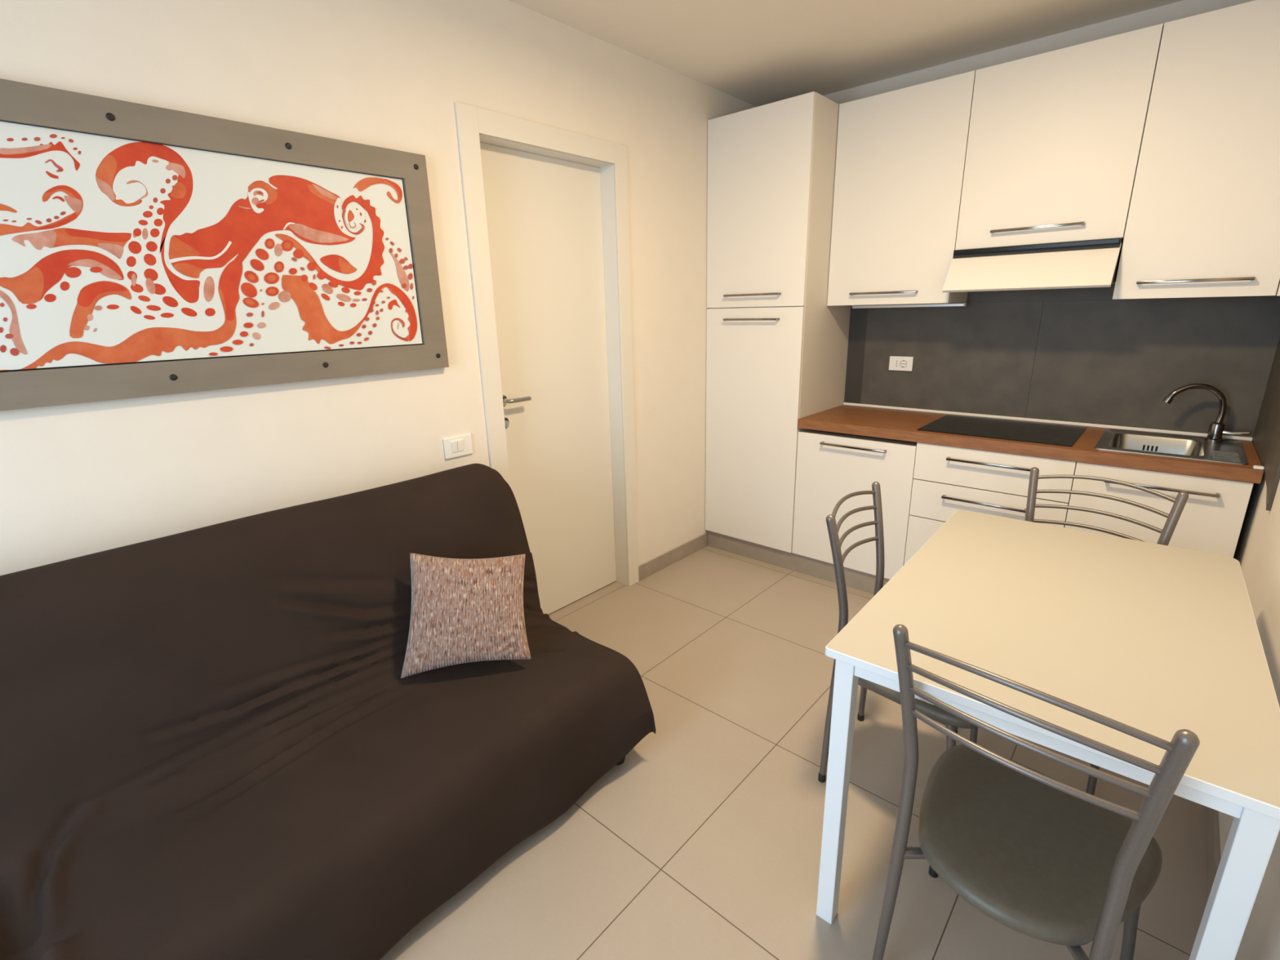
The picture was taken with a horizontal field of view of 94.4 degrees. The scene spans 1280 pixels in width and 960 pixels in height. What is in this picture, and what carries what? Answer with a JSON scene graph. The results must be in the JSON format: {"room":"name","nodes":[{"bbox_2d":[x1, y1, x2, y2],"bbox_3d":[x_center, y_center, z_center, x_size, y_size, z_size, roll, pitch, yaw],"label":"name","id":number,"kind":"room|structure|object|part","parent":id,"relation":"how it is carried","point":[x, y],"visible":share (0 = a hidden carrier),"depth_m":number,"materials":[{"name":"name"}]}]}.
{"room":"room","nodes":[
{"label":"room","id":0,"kind":"room"},
{"bbox_2d":[0,0,756,575],"bbox_3d":[-0.897,-0.404,2.142,0.120,2.567,4.892,13,21,40],"label":"wall","id":1,"kind":"structure","parent":0,"point":[77,480],"depth_m":1.92,"materials":[{"name":"paint"}]},
{"bbox_2d":[0,78,448,411],"bbox_3d":[-1.286,-0.578,1.525,0.032,0.710,1.671,13,21,40],"label":"framed picture","id":2,"kind":"object","parent":1,"relation":"attached to","point":[146,251],"visible":1,"depth_m":1.60,"materials":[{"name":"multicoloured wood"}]},
{"bbox_2d":[0,133,417,370],"bbox_3d":[-1.163,-0.621,1.653,0.002,0.535,1.126,13,21,40],"label":"artwork","id":3,"kind":"object","parent":2,"relation":"attached to","point":[117,251],"depth_m":1.60,"materials":[{"name":"red"}]},
{"bbox_2d":[443,433,473,459],"bbox_3d":[-0.710,-0.132,2.324,0.016,0.083,0.122,13,21,40],"label":"light switch","id":4,"kind":"object","parent":1,"relation":"attached to","point":[455,446],"visible":1,"depth_m":2.32,"materials":[{"name":"white plastic"}]},
{"bbox_2d":[453,101,639,586],"bbox_3d":[-0.331,-0.382,2.702,0.011,2.183,0.883,13,21,40],"label":"trim","id":5,"kind":"structure","parent":1,"relation":"attached to","point":[472,121],"depth_m":2.41,"materials":[{"name":"white laminate"}]},
{"bbox_2d":[480,142,616,614],"bbox_3d":[-0.386,-0.357,2.767,0.107,2.091,0.714,13,21,40],"label":"door","id":6,"kind":"structure","parent":1,"relation":"in","point":[544,220],"depth_m":2.73,"materials":[{"name":"white laminate"}]},
{"bbox_3d":[-0.590,-0.248,2.574,0.008,0.052,0.052,13,21,40],"label":"keyhole plate","id":7,"kind":"part","parent":6,"relation":"part of","materials":[{"name":"silver metal"}]},
{"bbox_3d":[-0.542,-0.347,2.560,0.069,0.052,0.140,13,21,40],"label":"handle","id":8,"kind":"part","parent":6,"relation":"part of","materials":[{"name":"silver metal"}]},
{"bbox_2d":[479,133,627,586],"bbox_3d":[-0.376,-0.359,2.757,0.120,2.111,0.742,13,21,40],"label":"trim","id":9,"kind":"structure","parent":1,"relation":"attached to","point":[606,169],"depth_m":2.91,"materials":[{"name":"white laminate"}]},
{"bbox_2d":[638,533,706,581],"bbox_3d":[0.206,0.452,3.542,0.010,0.088,0.653,13,21,40],"label":"baseboard","id":10,"kind":"structure","parent":1,"relation":"attached to","point":[666,559],"depth_m":3.51,"materials":[{"name":"tile"}]},
{"bbox_2d":[380,545,1207,959],"bbox_3d":[0.058,1.083,1.718,2.590,0.100,5.132,13,21,40],"label":"floor","id":11,"kind":"structure","parent":0,"point":[704,843],"depth_m":1.73,"materials":[{"name":"tile"}]},
{"bbox_2d":[0,463,656,959],"bbox_3d":[-0.925,0.640,1.500,0.933,0.921,1.994,13,21,40],"label":"sofa","id":12,"kind":"object","parent":11,"relation":"on","point":[215,744],"visible":0.88,"depth_m":1.46,"materials":[{"name":"fabric"}]},
{"bbox_2d":[400,552,531,678],"bbox_3d":[-0.553,0.401,1.868,0.400,0.346,0.174,-5,16,-11],"label":"cushion","id":13,"kind":"object","parent":12,"relation":"on","point":[463,611],"visible":1,"depth_m":1.83,"materials":[{"name":"fabric"}]},
{"bbox_3d":[-0.078,0.880,1.989,0.060,0.145,0.060,13,21,40],"label":"leg","id":14,"kind":"part","parent":12,"relation":"part of","materials":[{"name":"black rubber"}]},
{"bbox_2d":[705,91,851,552],"bbox_3d":[0.793,-0.745,3.450,0.596,2.409,0.621,13,21,40],"label":"tall cabinet","id":15,"kind":"object","parent":11,"relation":"on","point":[776,353],"visible":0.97,"depth_m":3.16,"materials":[{"name":"beige"}]},
{"bbox_3d":[0.594,-0.864,3.185,0.333,0.011,0.032,13,21,40],"label":"handle","id":16,"kind":"part","parent":15,"relation":"part of","materials":[{"name":"silver metal"}]},
{"bbox_3d":[0.592,-0.984,3.149,0.336,0.011,0.032,13,21,40],"label":"handle","id":17,"kind":"part","parent":15,"relation":"part of","materials":[{"name":"silver metal"}]},
{"bbox_3d":[0.624,-0.282,3.376,0.596,1.342,0.019,13,21,40],"label":"door","id":18,"kind":"part","parent":15,"relation":"part of","materials":[{"name":"white paint"}]},
{"bbox_3d":[0.596,-1.385,3.056,0.596,0.947,0.019,13,21,40],"label":"door","id":19,"kind":"part","parent":15,"relation":"part of","materials":[{"name":"white paint"}]},
{"bbox_2d":[706,530,889,594],"bbox_3d":[1.298,0.559,3.036,2.320,0.112,0.017,13,21,40],"label":"plinth","id":20,"kind":"object","parent":11,"relation":"on","point":[857,580],"visible":0.29,"depth_m":3.40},
{"bbox_2d":[791,428,916,579],"bbox_3d":[1.252,0.126,3.273,0.604,0.813,0.579,13,21,40],"label":"base cabinet","id":21,"kind":"object","parent":11,"relation":"on","point":[831,466],"visible":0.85,"depth_m":3.05,"materials":[{"name":"beige"}]},
{"bbox_3d":[1.064,-0.165,2.973,0.331,0.011,0.032,13,21,40],"label":"handle","id":22,"kind":"part","parent":21,"relation":"part of","materials":[{"name":"silver metal"}]},
{"bbox_2d":[817,481,977,782],"bbox_3d":[0.826,0.516,1.806,0.486,0.902,0.420,11,20,37],"label":"dining chair","id":23,"kind":"object","parent":11,"relation":"on","point":[950,721],"visible":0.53,"depth_m":1.78,"materials":[{"name":"beige metal"}]},
{"bbox_3d":[0.573,0.529,1.780,0.083,0.900,0.032,1,16,7],"label":"post","id":24,"kind":"part","parent":23,"relation":"part of","materials":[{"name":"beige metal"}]},
{"bbox_3d":[0.645,0.072,1.819,0.050,0.037,0.394,11,20,37],"label":"rail","id":25,"kind":"part","parent":23,"relation":"part of","materials":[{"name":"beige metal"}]},
{"bbox_3d":[0.654,0.122,1.827,0.050,0.032,0.384,11,20,37],"label":"rail","id":26,"kind":"part","parent":23,"relation":"part of","materials":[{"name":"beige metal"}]},
{"bbox_3d":[0.662,0.173,1.836,0.050,0.028,0.373,11,20,37],"label":"rail","id":27,"kind":"part","parent":23,"relation":"part of","materials":[{"name":"beige metal"}]},
{"bbox_3d":[0.670,0.226,1.846,0.050,0.024,0.363,11,20,37],"label":"rail","id":28,"kind":"part","parent":23,"relation":"part of","materials":[{"name":"beige metal"}]},
{"bbox_3d":[0.797,0.445,2.050,0.032,0.900,0.083,-7,17,-19],"label":"post","id":29,"kind":"part","parent":23,"relation":"part of","materials":[{"name":"beige metal"}]},
{"bbox_3d":[0.825,0.597,1.833,0.336,0.022,0.365,11,20,37],"label":"seat frame","id":30,"kind":"part","parent":23,"relation":"part of","materials":[{"name":"beige metal"}]},
{"bbox_3d":[0.846,0.571,1.808,0.439,0.038,0.416,11,20,37],"label":"seat","id":31,"kind":"part","parent":23,"relation":"part of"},
{"bbox_3d":[0.850,0.834,1.640,0.024,0.359,0.060,-4,16,-9],"label":"leg","id":32,"kind":"part","parent":23,"relation":"part of","materials":[{"name":"beige metal"}]},
{"bbox_3d":[1.078,0.748,1.916,0.060,0.359,0.024,-2,16,-3],"label":"leg","id":33,"kind":"part","parent":23,"relation":"part of","materials":[{"name":"beige metal"}]},
{"bbox_2d":[903,442,1077,564],"bbox_3d":[1.706,0.217,2.878,0.612,0.835,0.579,13,21,40],"label":"base cabinet","id":34,"kind":"object","parent":11,"relation":"on","point":[948,479],"visible":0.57,"depth_m":2.64,"materials":[{"name":"beige"}]},
{"bbox_3d":[1.545,0.393,2.736,0.610,0.358,0.019,13,21,40],"label":"drawer","id":35,"kind":"part","parent":34,"relation":"part of","materials":[{"name":"white paint"}]},
{"bbox_3d":[1.521,0.104,2.631,0.334,0.011,0.032,13,21,40],"label":"handle","id":36,"kind":"part","parent":34,"relation":"part of","materials":[{"name":"silver metal"}]},
{"bbox_3d":[1.538,0.131,2.660,0.610,0.178,0.019,13,21,40],"label":"drawer","id":37,"kind":"part","parent":34,"relation":"part of","materials":[{"name":"white paint"}]},
{"bbox_3d":[1.517,-0.070,2.580,0.334,0.011,0.032,13,21,40],"label":"handle","id":38,"kind":"part","parent":34,"relation":"part of","materials":[{"name":"silver metal"}]},
{"bbox_3d":[1.533,-0.043,2.610,0.610,0.175,0.019,13,21,40],"label":"drawer","id":39,"kind":"part","parent":34,"relation":"part of","materials":[{"name":"white paint"}]},
{"bbox_2d":[797,404,1263,484],"bbox_3d":[1.679,-0.220,2.799,1.737,0.047,0.576,13,21,40],"label":"countertop","id":40,"kind":"structure","parent":34,"relation":"on","point":[883,423],"depth_m":2.56,"materials":[{"name":"brown wood"}]},
{"bbox_2d":[916,413,1087,446],"bbox_3d":[1.696,-0.242,2.781,0.602,0.005,0.490,13,21,40],"label":"cooktop","id":41,"kind":"object","parent":40,"relation":"in","point":[1066,435],"visible":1,"depth_m":2.75,"materials":[{"name":"black glass"}]},
{"bbox_2d":[1093,428,1248,465],"bbox_3d":[2.147,-0.073,2.427,0.443,0.152,0.490,13,21,40],"label":"sink","id":42,"kind":"object","parent":40,"relation":"in","point":[1176,446],"visible":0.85,"depth_m":2.48,"materials":[{"name":"silver metal"}]},
{"bbox_2d":[1162,383,1251,441],"bbox_3d":[2.329,-0.280,2.442,0.291,0.232,0.065,8,19,30],"label":"tap","id":43,"kind":"object","parent":40,"relation":"on","point":[1216,430],"visible":1,"depth_m":2.42,"materials":[{"name":"silver metal"}]},
{"bbox_3d":[2.292,-0.315,2.443,0.200,0.163,0.024,6,18,23],"label":"spout","id":44,"kind":"part","parent":43,"relation":"part of","materials":[{"name":"silver metal"}]},
{"bbox_3d":[2.410,-0.192,2.405,0.021,0.022,0.097,-17,22,-42],"label":"lever","id":45,"kind":"part","parent":43,"relation":"part of","materials":[{"name":"silver metal"}]},
{"bbox_2d":[871,624,1199,959],"bbox_3d":[0.771,0.694,1.198,0.486,0.902,0.420,-16,21,-40],"label":"dining chair","id":46,"kind":"object","parent":11,"relation":"on","point":[1046,859],"visible":1,"depth_m":1.13,"materials":[{"name":"beige metal"}]},
{"bbox_3d":[0.516,0.695,1.211,0.083,0.900,0.032,-5,16,-11],"label":"post","id":47,"kind":"part","parent":46,"relation":"part of","materials":[{"name":"beige metal"}]},
{"bbox_3d":[0.770,0.776,1.219,0.336,0.022,0.365,-16,21,-40],"label":"seat frame","id":48,"kind":"part","parent":46,"relation":"part of","materials":[{"name":"beige metal"}]},
{"bbox_3d":[0.624,0.472,1.000,0.050,0.024,0.363,-16,21,-40],"label":"rail","id":49,"kind":"part","parent":46,"relation":"part of","materials":[{"name":"beige metal"}]},
{"bbox_3d":[0.616,0.423,0.980,0.050,0.028,0.373,-16,21,-40],"label":"rail","id":50,"kind":"part","parent":46,"relation":"part of","materials":[{"name":"beige metal"}]},
{"bbox_3d":[0.608,0.375,0.960,0.050,0.032,0.384,-16,21,-40],"label":"rail","id":51,"kind":"part","parent":46,"relation":"part of","materials":[{"name":"beige metal"}]},
{"bbox_3d":[0.600,0.329,0.939,0.050,0.037,0.394,-16,21,-40],"label":"rail","id":52,"kind":"part","parent":46,"relation":"part of","materials":[{"name":"beige metal"}]},
{"bbox_3d":[0.790,0.741,1.228,0.439,0.038,0.416,-16,21,-40],"label":"seat","id":53,"kind":"part","parent":46,"relation":"part of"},
{"bbox_3d":[1.025,0.944,1.247,0.060,0.359,0.024,-1,16,0],"label":"leg","id":54,"kind":"part","parent":46,"relation":"part of","materials":[{"name":"beige metal"}]},
{"bbox_3d":[0.759,0.764,0.953,0.032,0.900,0.083,3,17,16],"label":"post","id":55,"kind":"part","parent":46,"relation":"part of","materials":[{"name":"beige metal"}]},
{"bbox_2d":[816,510,1279,959],"bbox_3d":[1.038,0.653,1.563,0.708,0.762,1.125,12,21,39],"label":"dining table","id":56,"kind":"object","parent":11,"relation":"on","point":[1160,641],"visible":0.9,"depth_m":1.26,"materials":[{"name":"beige laminate"}]},
{"bbox_3d":[0.459,0.731,1.382,0.040,0.742,0.040,12,21,39],"label":"leg","id":57,"kind":"part","parent":56,"relation":"part of","materials":[{"name":"white metal"}]},
{"bbox_3d":[0.940,0.834,0.988,0.040,0.742,0.040,12,21,39],"label":"leg","id":58,"kind":"part","parent":56,"relation":"part of","materials":[{"name":"white metal"}]},
{"bbox_2d":[955,466,1188,795],"bbox_3d":[1.360,0.468,1.925,0.486,0.902,0.420,-14,20,-37],"label":"dining chair","id":59,"kind":"object","parent":11,"relation":"on","point":[1180,502],"visible":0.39,"depth_m":1.93,"materials":[{"name":"beige metal"}]},
{"bbox_3d":[1.384,0.395,2.169,0.032,0.900,0.083,4,17,19],"label":"post","id":60,"kind":"part","parent":59,"relation":"part of","materials":[{"name":"beige metal"}]},
{"bbox_3d":[1.500,0.170,1.965,0.050,0.024,0.363,-14,20,-37],"label":"rail","id":61,"kind":"part","parent":59,"relation":"part of","materials":[{"name":"beige metal"}]},
{"bbox_3d":[1.354,0.787,1.759,0.024,0.359,0.060,1,16,8],"label":"leg","id":62,"kind":"part","parent":59,"relation":"part of","materials":[{"name":"beige metal"}]},
{"bbox_3d":[1.506,0.117,1.956,0.050,0.028,0.373,-14,20,-37],"label":"rail","id":63,"kind":"part","parent":59,"relation":"part of","materials":[{"name":"beige metal"}]},
{"bbox_3d":[1.511,0.066,1.946,0.050,0.032,0.384,-14,20,-37],"label":"rail","id":64,"kind":"part","parent":59,"relation":"part of","materials":[{"name":"beige metal"}]},
{"bbox_3d":[1.518,0.015,1.938,0.050,0.037,0.394,-14,20,-37],"label":"rail","id":65,"kind":"part","parent":59,"relation":"part of","materials":[{"name":"beige metal"}]},
{"bbox_3d":[1.614,0.467,1.899,0.083,0.900,0.032,-4,16,-8],"label":"post","id":66,"kind":"part","parent":59,"relation":"part of","materials":[{"name":"beige metal"}]},
{"bbox_2d":[1064,462,1253,558],"bbox_3d":[2.124,0.312,2.518,0.504,0.833,0.579,13,21,40],"label":"base cabinet","id":67,"kind":"object","parent":11,"relation":"on","point":[1211,521],"visible":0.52,"depth_m":2.22,"materials":[{"name":"beige"}]},
{"bbox_3d":[1.941,0.028,2.215,0.327,0.011,0.032,13,21,40],"label":"handle","id":68,"kind":"part","parent":67,"relation":"part of","materials":[{"name":"silver metal"}]},
{"bbox_2d":[509,0,1183,106],"bbox_3d":[-0.008,-1.478,0.975,2.590,0.100,5.132,13,21,40],"label":"ceiling","id":69,"kind":"structure","parent":0,"point":[757,53],"depth_m":2.49,"materials":[{"name":"beige paint"}]},
{"bbox_2d":[822,0,1279,444],"bbox_3d":[1.692,-0.758,3.132,2.590,2.567,0.120,13,21,40],"label":"wall","id":70,"kind":"structure","parent":0,"point":[1185,8],"depth_m":2.60,"materials":[{"name":"paint"}]},
{"bbox_2d":[826,70,975,306],"bbox_3d":[1.312,-1.372,2.954,0.602,0.952,0.357,13,21,40],"label":"upper cabinet","id":71,"kind":"object","parent":70,"relation":"attached to","point":[900,157],"visible":0.97,"depth_m":2.83,"materials":[{"name":"white paint"}]},
{"bbox_3d":[1.210,-0.934,2.958,0.328,0.011,0.032,13,21,40],"label":"handle","id":72,"kind":"part","parent":71,"relation":"part of","materials":[{"name":"silver metal"}]},
{"bbox_2d":[852,302,966,308],"bbox_3d":[1.396,-0.913,3.107,0.568,0.016,0.035,13,21,40],"label":"light","id":73,"kind":"object","parent":71,"relation":"attached to","point":[952,304],"visible":1,"depth_m":3.08,"materials":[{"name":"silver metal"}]},
{"bbox_2d":[955,23,1164,249],"bbox_3d":[1.762,-1.382,2.531,0.608,0.719,0.357,13,21,40],"label":"upper cabinet","id":74,"kind":"object","parent":70,"relation":"attached to","point":[1055,137],"visible":0.89,"depth_m":2.40,"materials":[{"name":"white paint"}]},
{"bbox_2d":[942,237,1123,302],"bbox_3d":[1.742,-0.913,2.630,0.607,0.233,0.455,13,21,40],"label":"hood","id":75,"kind":"object","parent":74,"relation":"attached to","point":[1086,269],"visible":0.87,"depth_m":2.52,"materials":[{"name":"white metal"}]},
{"bbox_3d":[1.889,-0.962,2.788,0.607,0.232,0.014,13,21,40],"label":"plate","id":76,"kind":"part","parent":75,"relation":"part of","materials":[{"name":"metal"}]},
{"bbox_3d":[1.665,-1.061,2.494,0.334,0.011,0.032,13,21,40],"label":"handle","id":77,"kind":"part","parent":74,"relation":"part of","materials":[{"name":"silver metal"}]},
{"bbox_2d":[843,295,1279,511],"bbox_3d":[1.591,-0.454,2.628,1.748,0.639,0.866,13,21,40],"label":"backsplash","id":78,"kind":"structure","parent":70,"relation":"attached to","point":[1100,363],"depth_m":2.74,"materials":[{"name":"tile"}]},
{"bbox_3d":[1.260,-0.719,3.454,0.100,0.566,0.011,13,21,40],"label":"panel","id":79,"kind":"part","parent":78,"relation":"part of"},
{"bbox_2d":[888,355,913,371],"bbox_3d":[1.445,-0.645,3.282,0.126,0.078,0.013,13,21,40],"label":"power socket","id":80,"kind":"object","parent":78,"relation":"attached to","point":[896,362],"visible":1,"depth_m":3.28,"materials":[{"name":"white plastic"}]},
{"bbox_3d":[1.607,-0.642,3.151,0.832,0.570,0.014,13,21,40],"label":"panel","id":81,"kind":"part","parent":78,"relation":"part of","materials":[{"name":"tile"}]},
{"bbox_3d":[1.868,-0.313,2.993,1.736,0.014,0.011,13,21,40],"label":"edge trim","id":82,"kind":"part","parent":78,"relation":"part of","materials":[{"name":"white plastic"}]},
{"bbox_3d":[2.218,-0.505,2.624,0.802,0.570,0.014,13,21,40],"label":"panel","id":83,"kind":"part","parent":78,"relation":"part of","materials":[{"name":"stone"}]},
{"bbox_3d":[2.234,-0.306,2.063,0.010,0.638,0.851,13,21,40],"label":"panel","id":84,"kind":"part","parent":78,"relation":"part of","materials":[{"name":"stone"}]},
{"bbox_2d":[1112,0,1279,299],"bbox_3d":[2.192,-1.174,2.195,0.534,0.953,0.357,13,21,40],"label":"upper cabinet","id":85,"kind":"object","parent":70,"relation":"attached to","point":[1203,219],"depth_m":2.13,"materials":[{"name":"white paint"}]},
{"bbox_3d":[2.068,-0.745,2.217,0.327,0.011,0.032,13,21,40],"label":"handle","id":86,"kind":"part","parent":85,"relation":"part of","materials":[{"name":"silver metal"}]},
{"bbox_3d":[2.274,-1.105,1.948,0.071,0.953,0.019,13,21,40],"label":"filler panel","id":87,"kind":"part","parent":85,"relation":"part of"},
{"bbox_2d":[1217,444,1279,959],"bbox_3d":[0.947,0.010,0.551,0.120,2.567,4.892,13,21,40],"label":"wall","id":88,"kind":"structure","parent":0,"point":[1257,551],"depth_m":1.58,"materials":[{"name":"paint"}]},
{"bbox_2d":[1205,806,1220,900],"bbox_3d":[0.728,1.256,0.723,0.010,0.088,4.290,13,21,40],"label":"baseboard","id":89,"kind":"structure","parent":88,"relation":"attached to","point":[1212,830],"depth_m":1.57,"materials":[{"name":"tile"}]}
]}

